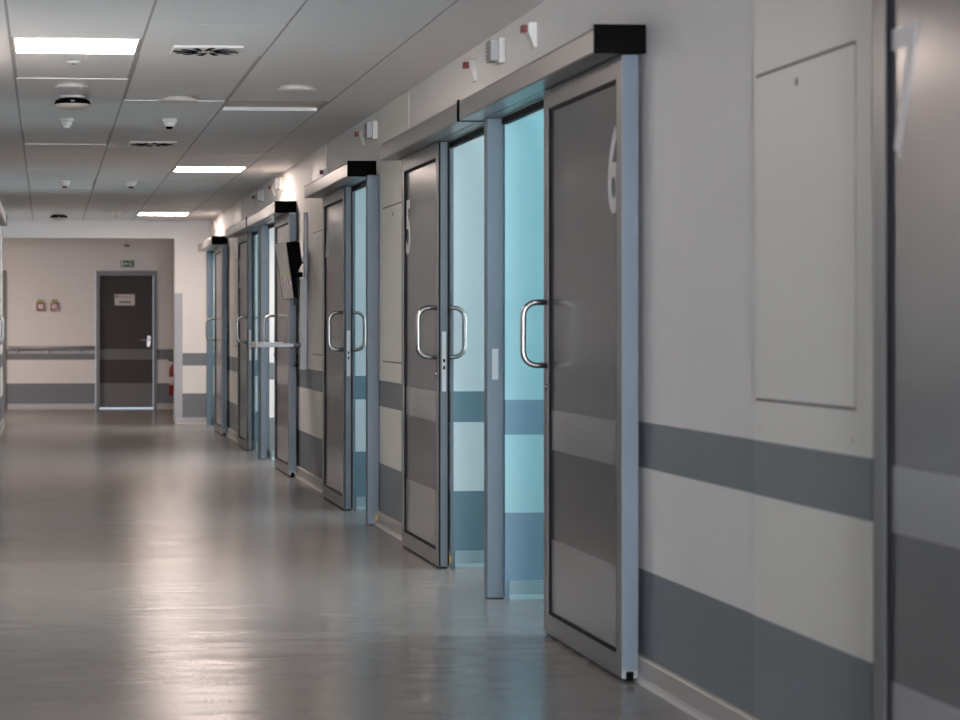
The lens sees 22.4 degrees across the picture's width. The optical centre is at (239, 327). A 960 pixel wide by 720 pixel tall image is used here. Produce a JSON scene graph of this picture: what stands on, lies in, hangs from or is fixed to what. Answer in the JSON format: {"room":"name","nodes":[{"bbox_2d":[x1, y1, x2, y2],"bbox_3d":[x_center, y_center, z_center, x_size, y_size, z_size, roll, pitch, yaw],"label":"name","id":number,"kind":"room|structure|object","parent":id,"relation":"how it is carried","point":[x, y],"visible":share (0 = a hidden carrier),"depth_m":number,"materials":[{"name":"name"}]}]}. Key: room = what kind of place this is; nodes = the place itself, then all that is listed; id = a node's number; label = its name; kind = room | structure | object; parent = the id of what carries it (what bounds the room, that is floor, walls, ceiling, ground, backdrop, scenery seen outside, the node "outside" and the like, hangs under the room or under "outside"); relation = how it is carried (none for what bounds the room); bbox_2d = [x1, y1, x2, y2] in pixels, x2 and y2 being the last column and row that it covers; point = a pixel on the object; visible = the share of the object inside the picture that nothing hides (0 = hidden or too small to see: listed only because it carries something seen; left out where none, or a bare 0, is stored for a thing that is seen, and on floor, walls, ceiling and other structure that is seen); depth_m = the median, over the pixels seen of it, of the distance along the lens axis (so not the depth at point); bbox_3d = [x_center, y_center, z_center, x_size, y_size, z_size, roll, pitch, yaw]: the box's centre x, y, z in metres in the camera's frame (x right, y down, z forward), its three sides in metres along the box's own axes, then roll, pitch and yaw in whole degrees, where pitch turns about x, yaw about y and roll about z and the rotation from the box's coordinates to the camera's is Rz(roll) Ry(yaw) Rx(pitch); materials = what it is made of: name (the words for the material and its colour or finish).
{"room":"hospital interior","nodes":[
{"label":"hospital interior","id":0,"kind":"room"},
{"bbox_2d":[0,226,2,421],"bbox_3d":[-1.519,-0.085,11.565,0.110,2.536,35.300,0,0,-5],"label":"wall","id":1,"kind":"structure","parent":0,"point":[1,227],"depth_m":28.30,"materials":[{"name":"paint"}]},
{"bbox_2d":[0,418,4,435],"bbox_3d":[-2.646,1.140,26.423,0.030,0.086,5.500,0,0,-5],"label":"baseboard","id":2,"kind":"structure","parent":1,"relation":"attached to","point":[2,425],"depth_m":27.65,"materials":[{"name":"plastic"}]},
{"bbox_2d":[0,200,6,225],"bbox_3d":[-2.066,-0.957,20.149,0.175,0.096,2.700,0,0,-5],"label":"operator","id":3,"kind":"object","parent":1,"relation":"attached to","point":[3,218],"visible":1,"depth_m":20.32,"materials":[{"name":"silver metal"}]},
{"bbox_2d":[0,316,3,344],"bbox_3d":[-2.090,0.136,20.548,0.157,2.086,1.207,0,0,-5],"label":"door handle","id":4,"kind":"structure","parent":3,"relation":"hanging from","point":[1,318],"depth_m":20.00,"materials":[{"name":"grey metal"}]},
{"bbox_2d":[3,238,173,408],"bbox_3d":[-2.295,-0.267,34.703,7.000,2.900,0.150,0,0,-5],"label":"wall","id":5,"kind":"structure","parent":0,"point":[63,270],"depth_m":34.61,"materials":[{"name":"paint"}]},
{"bbox_2d":[3,270,5,409],"bbox_3d":[-3.833,0.183,34.488,0.940,2.000,0.029,0,0,-5],"label":"door frame jamb","id":6,"kind":"structure","parent":5,"relation":"attached to","point":[4,271],"depth_m":34.51,"materials":[{"name":"grey"}]},
{"bbox_2d":[36,299,44,310],"bbox_3d":[-2.870,-0.318,34.555,0.124,0.166,0.050,0,0,-5],"label":"button","id":7,"kind":"object","parent":5,"relation":"attached to","point":[40,305],"visible":1,"depth_m":34.53,"materials":[{"name":"red paint"}]},
{"bbox_2d":[7,346,94,353],"bbox_3d":[-2.714,0.326,34.546,1.260,0.114,0.094,0,0,-5],"label":"handrail","id":8,"kind":"object","parent":5,"relation":"attached to","point":[16,351],"visible":1,"depth_m":34.54,"materials":[{"name":"grey"}]},
{"bbox_2d":[8,404,94,409],"bbox_3d":[-2.716,1.143,34.579,1.260,0.080,0.030,0,0,-5],"label":"baseboard","id":9,"kind":"structure","parent":5,"relation":"attached to","point":[10,406],"depth_m":34.58,"materials":[{"name":"plastic"}]},
{"bbox_2d":[50,299,58,310],"bbox_3d":[-2.671,-0.318,34.572,0.124,0.166,0.049,0,0,-5],"label":"button","id":10,"kind":"object","parent":5,"relation":"attached to","point":[54,305],"visible":1,"depth_m":34.55,"materials":[{"name":"red paint"}]},
{"bbox_2d":[96,271,156,408],"bbox_3d":[-1.644,0.183,34.745,0.880,2.000,0.170,0,0,-5],"label":"hinged door","id":11,"kind":"structure","parent":5,"relation":"in","point":[126,301],"depth_m":34.74,"materials":[{"name":"grey"}]},
{"bbox_2d":[120,260,133,266],"bbox_3d":[-1.629,-0.917,34.661,0.196,0.096,0.038,0,0,-5],"label":"exit sign","id":12,"kind":"object","parent":5,"relation":"attached to","point":[123,263],"visible":1,"depth_m":34.65,"materials":[{"name":"green plastic"}]},
{"bbox_2d":[156,404,172,408],"bbox_3d":[-0.005,1.143,34.797,2.420,0.080,0.030,0,0,-5],"label":"baseboard","id":13,"kind":"structure","parent":5,"relation":"attached to","point":[159,406],"depth_m":34.70,"materials":[{"name":"plastic"}]},
{"bbox_2d":[169,360,172,395],"bbox_3d":[-0.949,0.726,34.644,0.162,0.515,0.175,0,0,-41],"label":"fire extinguisher","id":14,"kind":"object","parent":5,"relation":"attached to","point":[171,367],"visible":0.34,"depth_m":34.59,"materials":[{"name":"red paint"}]},
{"bbox_2d":[3,220,174,238],"bbox_3d":[-2.446,-1.327,29.298,3.290,0.480,0.200,0,0,-5],"label":"wall","id":15,"kind":"structure","parent":0,"point":[22,229],"depth_m":29.25,"materials":[{"name":"white paint"}]},
{"bbox_2d":[213,253,213,425],"bbox_3d":[-0.264,0.133,28.700,0.106,2.100,0.004,0,0,-5],"label":"wall reveal","id":16,"kind":"structure","parent":0,"point":[213,253],"depth_m":28.69,"materials":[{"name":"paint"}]},
{"bbox_2d":[255,234,257,449],"bbox_3d":[0.189,0.133,23.078,0.106,2.100,0.004,0,0,-5],"label":"wall reveal","id":17,"kind":"structure","parent":0,"point":[256,236],"depth_m":23.07,"materials":[{"name":"paint"}]},
{"bbox_2d":[254,235,254,449],"bbox_3d":[0.140,0.150,23.069,0.015,2.066,0.006,0,0,-5],"label":"door frame","id":18,"kind":"structure","parent":17,"relation":"attached to","point":[254,235],"depth_m":23.07,"materials":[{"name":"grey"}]},
{"bbox_2d":[270,227,273,459],"bbox_3d":[0.318,0.133,21.473,0.106,2.100,0.004,0,0,-5],"label":"wall reveal","id":19,"kind":"structure","parent":0,"point":[271,229],"depth_m":21.47,"materials":[{"name":"paint"}]},
{"bbox_2d":[0,0,545,220],"bbox_3d":[-0.211,-1.318,11.671,2.715,0.030,35.300,0,0,-5],"label":"ceiling","id":20,"kind":"structure","parent":0,"point":[328,45],"depth_m":13.10,"materials":[{"name":"white tile"}]},
{"bbox_2d":[4,0,32,219],"bbox_3d":[-1.100,-1.325,11.599,0.024,0.037,35.300,0,0,-5],"label":"trim","id":21,"kind":"structure","parent":20,"relation":"attached to","point":[5,1],"depth_m":12.50,"materials":[{"name":"grey metal"}]},
{"bbox_2d":[50,213,67,219],"bbox_3d":[-2.077,-1.266,27.520,0.208,0.081,0.212,0,0,-5],"label":"dome camera","id":22,"kind":"object","parent":20,"relation":"attached to","point":[56,216],"visible":1,"depth_m":27.45,"materials":[{"name":"white plastic"}]},
{"bbox_2d":[51,217,66,219],"bbox_3d":[-2.077,-1.240,27.522,0.200,0.031,0.200,0,0,-5],"label":"bowl","id":23,"kind":"object","parent":22,"relation":"on","point":[53,218],"depth_m":27.45,"materials":[{"name":"beige plastic"}]},
{"bbox_2d":[58,180,70,187],"bbox_3d":[-1.559,-1.272,21.344,0.110,0.066,0.110,0,0,-5],"label":"smoke detector","id":24,"kind":"object","parent":20,"relation":"attached to","point":[64,183],"visible":1,"depth_m":21.31,"materials":[{"name":"white plastic"}]},
{"bbox_2d":[60,117,73,128],"bbox_3d":[-1.080,-1.272,14.962,0.088,0.066,0.088,0,0,-5],"label":"smoke detector","id":25,"kind":"object","parent":20,"relation":"attached to","point":[66,122],"visible":1,"depth_m":14.93,"materials":[{"name":"white plastic"}]},
{"bbox_2d":[55,83,88,89],"bbox_3d":[-0.902,-1.291,12.869,0.184,0.027,0.184,0,0,-5],"label":"ceiling disc","id":26,"kind":"object","parent":20,"relation":"attached to","point":[68,86],"visible":1,"depth_m":12.81,"materials":[{"name":"white plastic"}]},
{"bbox_2d":[54,95,90,109],"bbox_3d":[-0.944,-1.266,13.516,0.208,0.081,0.212,0,0,-5],"label":"dome camera","id":27,"kind":"object","parent":20,"relation":"attached to","point":[67,102],"visible":1,"depth_m":13.45,"materials":[{"name":"white plastic"}]},
{"bbox_2d":[55,103,89,109],"bbox_3d":[-0.944,-1.240,13.518,0.200,0.031,0.200,0,0,-5],"label":"bowl","id":28,"kind":"object","parent":27,"relation":"on","point":[67,106],"depth_m":13.45,"materials":[{"name":"beige plastic"}]},
{"bbox_2d":[64,60,81,64],"bbox_3d":[-0.818,-1.296,11.772,0.090,0.018,0.090,0,0,-5],"label":"sprinkler head","id":29,"kind":"object","parent":20,"relation":"attached to","point":[71,62],"visible":1,"depth_m":11.74},
{"bbox_2d":[13,37,139,53],"bbox_3d":[-0.759,-1.316,11.105,0.574,0.034,0.584,0,0,-5],"label":"recessed light","id":30,"kind":"object","parent":20,"relation":"in","point":[52,45],"visible":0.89,"depth_m":11.08,"materials":[{"name":"white plastic"}]},
{"bbox_2d":[104,211,128,216],"bbox_3d":[-1.391,-1.272,26.975,0.280,0.067,0.120,0,0,-5],"label":"smoke detector","id":31,"kind":"object","parent":20,"relation":"attached to","point":[115,213],"visible":1,"depth_m":26.93,"materials":[{"name":"beige plastic"}]},
{"bbox_2d":[82,0,156,219],"bbox_3d":[-0.502,-1.325,11.647,0.024,0.037,35.300,0,0,-5],"label":"trim","id":32,"kind":"structure","parent":20,"relation":"attached to","point":[136,57],"depth_m":12.55,"materials":[{"name":"grey metal"}]},
{"bbox_2d":[115,181,146,187],"bbox_3d":[-0.971,-1.272,21.391,0.280,0.067,0.120,0,0,-5],"label":"smoke detector","id":33,"kind":"object","parent":20,"relation":"attached to","point":[130,184],"visible":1,"depth_m":21.35,"materials":[{"name":"beige plastic"}]},
{"bbox_2d":[129,141,176,146],"bbox_3d":[-0.619,-1.298,16.988,0.325,0.014,0.325,0,0,-5],"label":"ceiling vent","id":34,"kind":"object","parent":20,"relation":"in","point":[132,143],"visible":1,"depth_m":16.88,"materials":[{"name":"white plastic"}]},
{"bbox_2d":[130,143,172,146],"bbox_3d":[-0.621,-1.292,16.985,0.289,0.004,0.289,0,0,28],"label":"grille","id":35,"kind":"object","parent":34,"relation":"attached to","point":[131,144],"depth_m":16.95,"materials":[{"name":"black plastic"}]},
{"bbox_2d":[137,212,188,214],"bbox_3d":[-0.882,-1.316,27.568,0.574,0.034,0.584,0,0,-5],"label":"recessed light","id":36,"kind":"object","parent":20,"relation":"in","point":[139,213],"visible":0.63,"depth_m":27.46,"materials":[{"name":"white plastic"}]},
{"bbox_2d":[139,213,187,214],"bbox_3d":[-0.882,-1.308,27.568,0.554,0.014,0.564,0,0,-5],"label":"diffuser","id":37,"kind":"object","parent":36,"relation":"attached to","point":[139,213],"depth_m":27.54,"materials":[{"name":"white plastic"}]},
{"bbox_2d":[161,118,176,128],"bbox_3d":[-0.442,-1.272,15.013,0.099,0.066,0.099,0,0,-5],"label":"smoke detector","id":38,"kind":"object","parent":20,"relation":"attached to","point":[169,123],"visible":1,"depth_m":14.98,"materials":[{"name":"white plastic"}]},
{"bbox_2d":[159,96,196,102],"bbox_3d":[-0.351,-1.291,13.636,0.220,0.027,0.220,0,0,-5],"label":"ceiling disc","id":39,"kind":"object","parent":20,"relation":"attached to","point":[168,99],"visible":1,"depth_m":13.57,"materials":[{"name":"white plastic"}]},
{"bbox_2d":[170,45,243,55],"bbox_3d":[-0.158,-1.298,11.266,0.325,0.014,0.325,0,0,-5],"label":"ceiling vent","id":40,"kind":"object","parent":20,"relation":"in","point":[185,50],"visible":1,"depth_m":11.21,"materials":[{"name":"white plastic"}]},
{"bbox_2d":[173,48,238,55],"bbox_3d":[-0.160,-1.292,11.264,0.289,0.004,0.289,0,0,28],"label":"grille","id":41,"kind":"object","parent":40,"relation":"attached to","point":[176,51],"depth_m":11.25,"materials":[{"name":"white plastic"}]},
{"bbox_2d":[173,167,246,171],"bbox_3d":[-0.254,-1.316,19.773,0.574,0.034,0.584,0,0,-5],"label":"recessed light","id":42,"kind":"object","parent":20,"relation":"in","point":[176,169],"visible":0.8,"depth_m":19.79,"materials":[{"name":"white plastic"}]},
{"bbox_2d":[132,0,307,219],"bbox_3d":[0.096,-1.325,11.695,0.024,0.037,35.300,0,0,-5],"label":"trim","id":43,"kind":"structure","parent":20,"relation":"attached to","point":[259,58],"depth_m":12.77,"materials":[{"name":"grey metal"}]},
{"bbox_2d":[276,85,316,92],"bbox_3d":[0.305,-1.291,13.017,0.220,0.027,0.220,0,0,-5],"label":"ceiling disc","id":44,"kind":"object","parent":20,"relation":"attached to","point":[287,88],"visible":1,"depth_m":12.95,"materials":[{"name":"white plastic"}]},
{"bbox_2d":[183,0,458,218],"bbox_3d":[0.694,-1.325,11.744,0.024,0.037,35.300,0,0,-5],"label":"trim","id":45,"kind":"structure","parent":20,"relation":"attached to","point":[324,103],"depth_m":13.24,"materials":[{"name":"grey metal"}]},
{"bbox_2d":[0,405,696,719],"bbox_3d":[-0.523,1.233,15.207,9.800,0.100,43.000,0,0,-5],"label":"floor","id":46,"kind":"structure","parent":0,"point":[153,567],"depth_m":10.06,"materials":[{"name":"laminate"}]},
{"bbox_2d":[174,221,208,423],"bbox_3d":[-0.540,-0.192,29.452,0.535,2.750,0.200,0,0,-5],"label":"wall pier","id":47,"kind":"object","parent":46,"relation":"on","point":[189,263],"visible":0.43,"depth_m":29.34,"materials":[{"name":"paint"}]},
{"bbox_2d":[173,293,181,421],"bbox_3d":[-0.761,0.368,29.431,0.099,1.570,0.206,0,0,-5],"label":"guard","id":48,"kind":"object","parent":47,"relation":"attached to","point":[177,297],"visible":1,"depth_m":29.33,"materials":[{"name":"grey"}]},
{"bbox_2d":[175,417,205,423],"bbox_3d":[-0.598,1.143,29.332,0.380,0.080,0.030,0,0,-5],"label":"baseboard","id":49,"kind":"object","parent":47,"relation":"attached to","point":[195,420],"visible":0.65,"depth_m":29.33,"materials":[{"name":"plastic"}]},
{"bbox_2d":[355,187,365,508],"bbox_3d":[0.791,0.133,15.612,0.106,2.100,0.004,0,0,-5],"label":"wall reveal","id":50,"kind":"structure","parent":0,"point":[360,195],"depth_m":15.61,"materials":[{"name":"paint"}]},
{"bbox_2d":[353,191,354,508],"bbox_3d":[0.742,0.150,15.603,0.015,2.066,0.006,0,0,-5],"label":"door frame","id":51,"kind":"structure","parent":50,"relation":"attached to","point":[353,191],"depth_m":15.60,"materials":[{"name":"grey metal"}]},
{"bbox_2d":[454,137,483,566],"bbox_3d":[2.340,-0.085,11.980,2.611,2.536,0.074,0,0,-5],"label":"wall","id":52,"kind":"structure","parent":0,"point":[462,153],"depth_m":11.84,"materials":[{"name":"paint"}]},
{"bbox_2d":[450,148,453,566],"bbox_3d":[1.045,0.150,11.835,0.015,2.066,0.006,0,0,-5],"label":"door frame","id":53,"kind":"structure","parent":52,"relation":"attached to","point":[451,149],"depth_m":11.83,"materials":[{"name":"grey metal"}]},
{"bbox_2d":[455,551,483,567],"bbox_3d":[2.353,1.143,11.934,2.593,0.080,0.026,0,0,-5],"label":"baseboard","id":54,"kind":"structure","parent":52,"relation":"attached to","point":[462,558],"depth_m":11.83,"materials":[{"name":"grey plastic"}]},
{"bbox_2d":[209,0,753,716],"bbox_3d":[1.098,-0.085,11.776,0.110,2.536,35.300,0,0,-5],"label":"wall","id":55,"kind":"structure","parent":0,"point":[696,69],"depth_m":7.49,"materials":[{"name":"paint"}]},
{"bbox_2d":[206,251,212,425],"bbox_3d":[-0.352,0.134,28.740,0.094,2.090,0.090,0,0,-5],"label":"trim","id":56,"kind":"structure","parent":55,"relation":"attached to","point":[209,255],"depth_m":28.69,"materials":[{"name":"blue metal"}]},
{"bbox_2d":[198,236,227,250],"bbox_3d":[-0.324,-0.957,27.623,0.175,0.096,2.500,0,0,-5],"label":"operator","id":57,"kind":"object","parent":55,"relation":"attached to","point":[211,243],"visible":0.9,"depth_m":26.76,"materials":[{"name":"silver metal"}]},
{"bbox_2d":[206,244,226,434],"bbox_3d":[-0.222,0.136,26.844,0.252,2.086,1.237,0,0,-5],"label":"sliding door","id":58,"kind":"structure","parent":57,"relation":"hanging from","point":[220,252],"depth_m":26.63,"materials":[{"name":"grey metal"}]},
{"bbox_2d":[212,221,216,229],"bbox_3d":[-0.303,-1.189,28.116,0.058,0.100,0.080,0,0,-5],"label":"light","id":59,"kind":"object","parent":55,"relation":"attached to","point":[214,223],"visible":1,"depth_m":28.08,"materials":[{"name":"white plastic"}]},
{"bbox_2d":[235,200,241,431],"bbox_3d":[-0.021,-0.103,24.904,0.011,2.396,0.850,0,0,-5],"label":"cover","id":60,"kind":"object","parent":55,"relation":"attached to","point":[238,206],"visible":0.4,"depth_m":25.10,"materials":[{"name":"grey paint"}]},
{"bbox_2d":[226,427,253,449],"bbox_3d":[-0.054,1.140,25.197,0.030,0.086,4.260,0,0,-5],"label":"baseboard","id":61,"kind":"structure","parent":55,"relation":"attached to","point":[232,434],"depth_m":25.50,"materials":[{"name":"plastic"}]},
{"bbox_2d":[226,217,257,237],"bbox_3d":[0.037,-0.957,23.138,0.175,0.096,2.580,0,0,-5],"label":"operator","id":62,"kind":"object","parent":55,"relation":"attached to","point":[240,228],"visible":0.69,"depth_m":22.89,"materials":[{"name":"silver metal"}]},
{"bbox_2d":[236,232,257,450],"bbox_3d":[0.046,0.136,23.519,0.252,2.086,1.187,0,0,-5],"label":"sliding door","id":63,"kind":"structure","parent":62,"relation":"hanging from","point":[244,323],"depth_m":23.28,"materials":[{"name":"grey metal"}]},
{"bbox_2d":[256,190,263,201],"bbox_3d":[0.183,-1.202,21.986,0.073,0.110,0.110,0,0,-5],"label":"wall box","id":64,"kind":"object","parent":55,"relation":"attached to","point":[259,194],"depth_m":21.93,"materials":[{"name":"white plastic"}]},
{"bbox_2d":[258,225,268,458],"bbox_3d":[0.214,0.134,21.632,0.079,2.090,0.330,0,0,-5],"label":"trim","id":65,"kind":"structure","parent":55,"relation":"attached to","point":[263,231],"depth_m":21.47,"materials":[{"name":"grey metal"}]},
{"bbox_2d":[268,185,274,196],"bbox_3d":[0.275,-1.192,20.940,0.058,0.100,0.080,0,0,-5],"label":"light","id":66,"kind":"object","parent":55,"relation":"attached to","point":[271,187],"visible":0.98,"depth_m":20.90,"materials":[{"name":"white plastic"}]},
{"bbox_2d":[247,201,296,226],"bbox_3d":[0.253,-0.957,20.464,0.175,0.096,2.755,0,0,-5],"label":"operator","id":67,"kind":"object","parent":55,"relation":"attached to","point":[266,216],"visible":0.9,"depth_m":19.70,"materials":[{"name":"silver metal"}]},
{"bbox_2d":[263,213,295,476],"bbox_3d":[0.362,0.136,19.593,0.252,2.086,1.267,0,0,-5],"label":"sliding door","id":68,"kind":"structure","parent":67,"relation":"hanging from","point":[284,315],"depth_m":19.38,"materials":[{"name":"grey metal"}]},
{"bbox_2d":[274,177,282,189],"bbox_3d":[0.324,-1.212,20.241,0.073,0.110,0.110,0,0,-5],"label":"wall box","id":69,"kind":"object","parent":55,"relation":"attached to","point":[278,182],"depth_m":20.19,"materials":[{"name":"white plastic"}]},
{"bbox_2d":[251,212,306,369],"bbox_3d":[0.307,-0.277,18.334,0.411,1.200,0.440,0,0,-5],"label":"station","id":70,"kind":"object","parent":55,"relation":"attached to","point":[288,254],"visible":1,"depth_m":18.17,"materials":[{"name":"grey metal"}]},
{"bbox_2d":[251,342,257,347],"bbox_3d":[0.111,0.132,18.318,0.017,0.042,0.440,0,0,-5],"label":"tray","id":71,"kind":"object","parent":70,"relation":"on","point":[253,344],"depth_m":18.22,"materials":[{"name":"beige plastic"}]},
{"bbox_2d":[258,343,293,346],"bbox_3d":[0.251,0.138,18.329,0.275,0.025,0.440,0,0,-5],"label":"keyboard tray","id":72,"kind":"object","parent":70,"relation":"on","point":[259,344],"depth_m":18.11,"materials":[{"name":"grey"}]},
{"bbox_2d":[290,343,300,346],"bbox_3d":[0.421,0.134,18.268,0.060,0.034,0.250,0,0,-5],"label":"tray","id":73,"kind":"object","parent":70,"relation":"on","point":[291,344],"depth_m":18.15,"materials":[{"name":"plastic"}]},
{"bbox_2d":[294,465,321,492],"bbox_3d":[0.538,1.140,17.846,0.030,0.086,4.490,0,0,-5],"label":"baseboard","id":74,"kind":"structure","parent":55,"relation":"attached to","point":[310,479],"depth_m":18.04,"materials":[{"name":"plastic"}]},
{"bbox_2d":[312,144,326,478],"bbox_3d":[0.576,-0.103,17.498,0.011,2.396,0.890,0,0,-5],"label":"cover","id":75,"kind":"object","parent":55,"relation":"attached to","point":[319,157],"visible":0.7,"depth_m":17.59,"materials":[{"name":"grey paint"}]},
{"bbox_2d":[319,169,327,175],"bbox_3d":[0.592,-1.072,17.003,0.058,0.100,0.080,0,0,-5],"label":"light","id":76,"kind":"object","parent":55,"relation":"attached to","point":[323,172],"visible":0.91,"depth_m":16.97,"materials":[{"name":"white plastic"}]},
{"bbox_2d":[304,161,375,197],"bbox_3d":[0.635,-0.957,15.717,0.175,0.096,2.490,0,0,-5],"label":"operator","id":77,"kind":"object","parent":55,"relation":"attached to","point":[351,173],"visible":0.89,"depth_m":15.08,"materials":[{"name":"silver metal"}]},
{"bbox_2d":[322,186,365,509],"bbox_3d":[0.646,0.136,16.073,0.252,2.086,1.227,0,0,-5],"label":"sliding door","id":78,"kind":"structure","parent":77,"relation":"hanging from","point":[337,206],"depth_m":15.86,"materials":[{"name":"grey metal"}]},
{"bbox_2d":[354,130,364,146],"bbox_3d":[0.749,-1.185,15.059,0.058,0.100,0.080,0,0,-5],"label":"light","id":79,"kind":"object","parent":55,"relation":"attached to","point":[359,134],"visible":0.99,"depth_m":15.02,"materials":[{"name":"white plastic"}]},
{"bbox_2d":[353,181,365,190],"bbox_3d":[0.784,-0.897,15.017,0.024,0.028,1.190,0,0,-5],"label":"trim","id":80,"kind":"structure","parent":55,"relation":"attached to","point":[363,184],"depth_m":15.23,"materials":[{"name":"black metal"}]},
{"bbox_2d":[363,121,377,139],"bbox_3d":[0.787,-1.189,14.490,0.073,0.110,0.110,0,0,-5],"label":"wall box","id":81,"kind":"object","parent":55,"relation":"attached to","point":[371,128],"depth_m":14.44,"materials":[{"name":"white plastic"}]},
{"bbox_2d":[366,175,378,523],"bbox_3d":[0.795,0.134,14.379,0.073,2.090,0.082,0,0,-5],"label":"trim","id":82,"kind":"structure","parent":55,"relation":"attached to","point":[372,181],"depth_m":14.35,"materials":[{"name":"grey metal"}]},
{"bbox_2d":[381,90,408,522],"bbox_3d":[0.881,-0.103,13.710,0.011,2.396,1.090,0,0,-5],"label":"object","id":83,"kind":"structure","parent":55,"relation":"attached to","point":[394,115],"depth_m":13.80,"materials":[{"name":"grey paint"}]},
{"bbox_2d":[374,511,449,566],"bbox_3d":[0.918,1.140,13.131,0.030,0.086,2.590,0,0,-5],"label":"baseboard","id":84,"kind":"structure","parent":55,"relation":"attached to","point":[388,524],"depth_m":13.79,"materials":[{"name":"plastic"}]},
{"bbox_2d":[380,100,483,160],"bbox_3d":[0.946,-0.957,11.864,0.175,0.096,2.520,0,0,-5],"label":"operator","id":85,"kind":"object","parent":55,"relation":"attached to","point":[444,126],"visible":0.68,"depth_m":11.59,"materials":[{"name":"silver metal"}]},
{"bbox_2d":[402,142,466,567],"bbox_3d":[0.946,0.136,12.355,0.252,2.086,1.227,0,0,-5],"label":"sliding door","id":86,"kind":"structure","parent":85,"relation":"hanging from","point":[426,307],"depth_m":12.19,"materials":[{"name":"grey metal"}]},
{"bbox_2d":[449,127,483,147],"bbox_3d":[1.093,-0.897,11.184,0.024,0.028,1.320,0,0,-5],"label":"trim","id":87,"kind":"structure","parent":55,"relation":"attached to","point":[479,132],"depth_m":11.33,"materials":[{"name":"black metal"}]},
{"bbox_2d":[462,59,476,82],"bbox_3d":[1.065,-1.189,11.142,0.058,0.100,0.080,0,0,-5],"label":"light","id":88,"kind":"object","parent":55,"relation":"attached to","point":[471,65],"visible":1,"depth_m":11.10,"materials":[{"name":"white plastic"}]},
{"bbox_2d":[485,37,504,64],"bbox_3d":[1.112,-1.204,10.463,0.073,0.110,0.110,0,0,-5],"label":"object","id":89,"kind":"structure","parent":55,"relation":"attached to","point":[495,48],"depth_m":10.41,"materials":[{"name":"white plastic"}]},
{"bbox_2d":[485,42,488,59],"bbox_3d":[1.077,-1.203,10.460,0.004,0.070,0.084,0,0,-5],"label":"air vent","id":90,"kind":"object","parent":89,"relation":"in","point":[487,43],"depth_m":10.47,"materials":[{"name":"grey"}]},
{"bbox_2d":[502,99,543,124],"bbox_3d":[1.205,-0.897,9.793,0.024,0.028,1.330,0,0,-5],"label":"trim","id":91,"kind":"structure","parent":55,"relation":"attached to","point":[539,105],"depth_m":10.00,"materials":[{"name":"black metal"}]},
{"bbox_2d":[520,22,536,48],"bbox_3d":[1.174,-1.189,9.786,0.058,0.100,0.080,0,0,-5],"label":"light","id":92,"kind":"object","parent":55,"relation":"attached to","point":[530,29],"visible":1,"depth_m":9.75,"materials":[{"name":"white plastic"}]},
{"bbox_2d":[459,24,645,120],"bbox_3d":[1.154,-0.957,9.275,0.175,0.096,2.645,0,0,-5],"label":"operator","id":93,"kind":"object","parent":55,"relation":"attached to","point":[603,43],"visible":0.91,"depth_m":8.72,"materials":[{"name":"silver metal"}]},
{"bbox_2d":[520,55,637,680],"bbox_3d":[1.246,0.136,8.629,0.252,2.086,1.267,0,0,-5],"label":"sliding door","id":94,"kind":"structure","parent":93,"relation":"hanging from","point":[590,301],"depth_m":8.48,"materials":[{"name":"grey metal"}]},
{"bbox_2d":[634,653,757,719],"bbox_3d":[1.843,1.140,1.653,0.030,0.086,15.000,0,0,-5],"label":"baseboard","id":95,"kind":"structure","parent":55,"relation":"attached to","point":[695,701],"depth_m":7.43,"materials":[{"name":"plastic"}]},
{"bbox_2d":[754,0,872,719],"bbox_3d":[1.481,-0.103,6.262,0.011,2.396,0.965,0,0,-5],"label":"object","id":96,"kind":"object","parent":55,"relation":"attached to","point":[813,59],"visible":1,"depth_m":6.22,"materials":[{"name":"grey paint"}]},
{"bbox_2d":[873,0,959,719],"bbox_3d":[1.494,0.136,4.955,0.157,2.086,1.227,0,0,-5],"label":"sliding door","id":97,"kind":"structure","parent":55,"relation":"in","point":[916,43],"depth_m":5.33,"materials":[{"name":"grey metal"}]},
{"bbox_2d":[501,28,543,598],"bbox_3d":[2.450,-0.085,10.594,2.615,2.536,0.074,0,0,-5],"label":"wall","id":98,"kind":"structure","parent":0,"point":[516,132],"depth_m":10.46,"materials":[{"name":"teal paint"}]},
{"bbox_2d":[484,118,504,597],"bbox_3d":[1.113,0.134,10.487,0.082,2.090,0.073,0,0,-5],"label":"trim","id":99,"kind":"structure","parent":98,"relation":"attached to","point":[494,136],"depth_m":10.46,"materials":[{"name":"grey metal"}]},
{"bbox_2d":[509,580,543,598],"bbox_3d":[2.464,1.143,10.549,2.593,0.080,0.026,0,0,-5],"label":"baseboard","id":100,"kind":"structure","parent":98,"relation":"attached to","point":[518,589],"depth_m":10.45,"materials":[{"name":"grey plastic"}]},
{"bbox_3d":[2.089,-0.085,15.754,2.505,2.536,0.070,0,0,-5],"label":"wall partition","id":101,"kind":"structure","parent":0,"visible":0},
{"bbox_2d":[356,497,365,508],"bbox_3d":[2.049,1.143,15.702,2.593,0.080,0.026,0,0,-5],"label":"baseboard","id":102,"kind":"structure","parent":101,"relation":"attached to","point":[360,501],"depth_m":15.60,"materials":[{"name":"grey plastic"}]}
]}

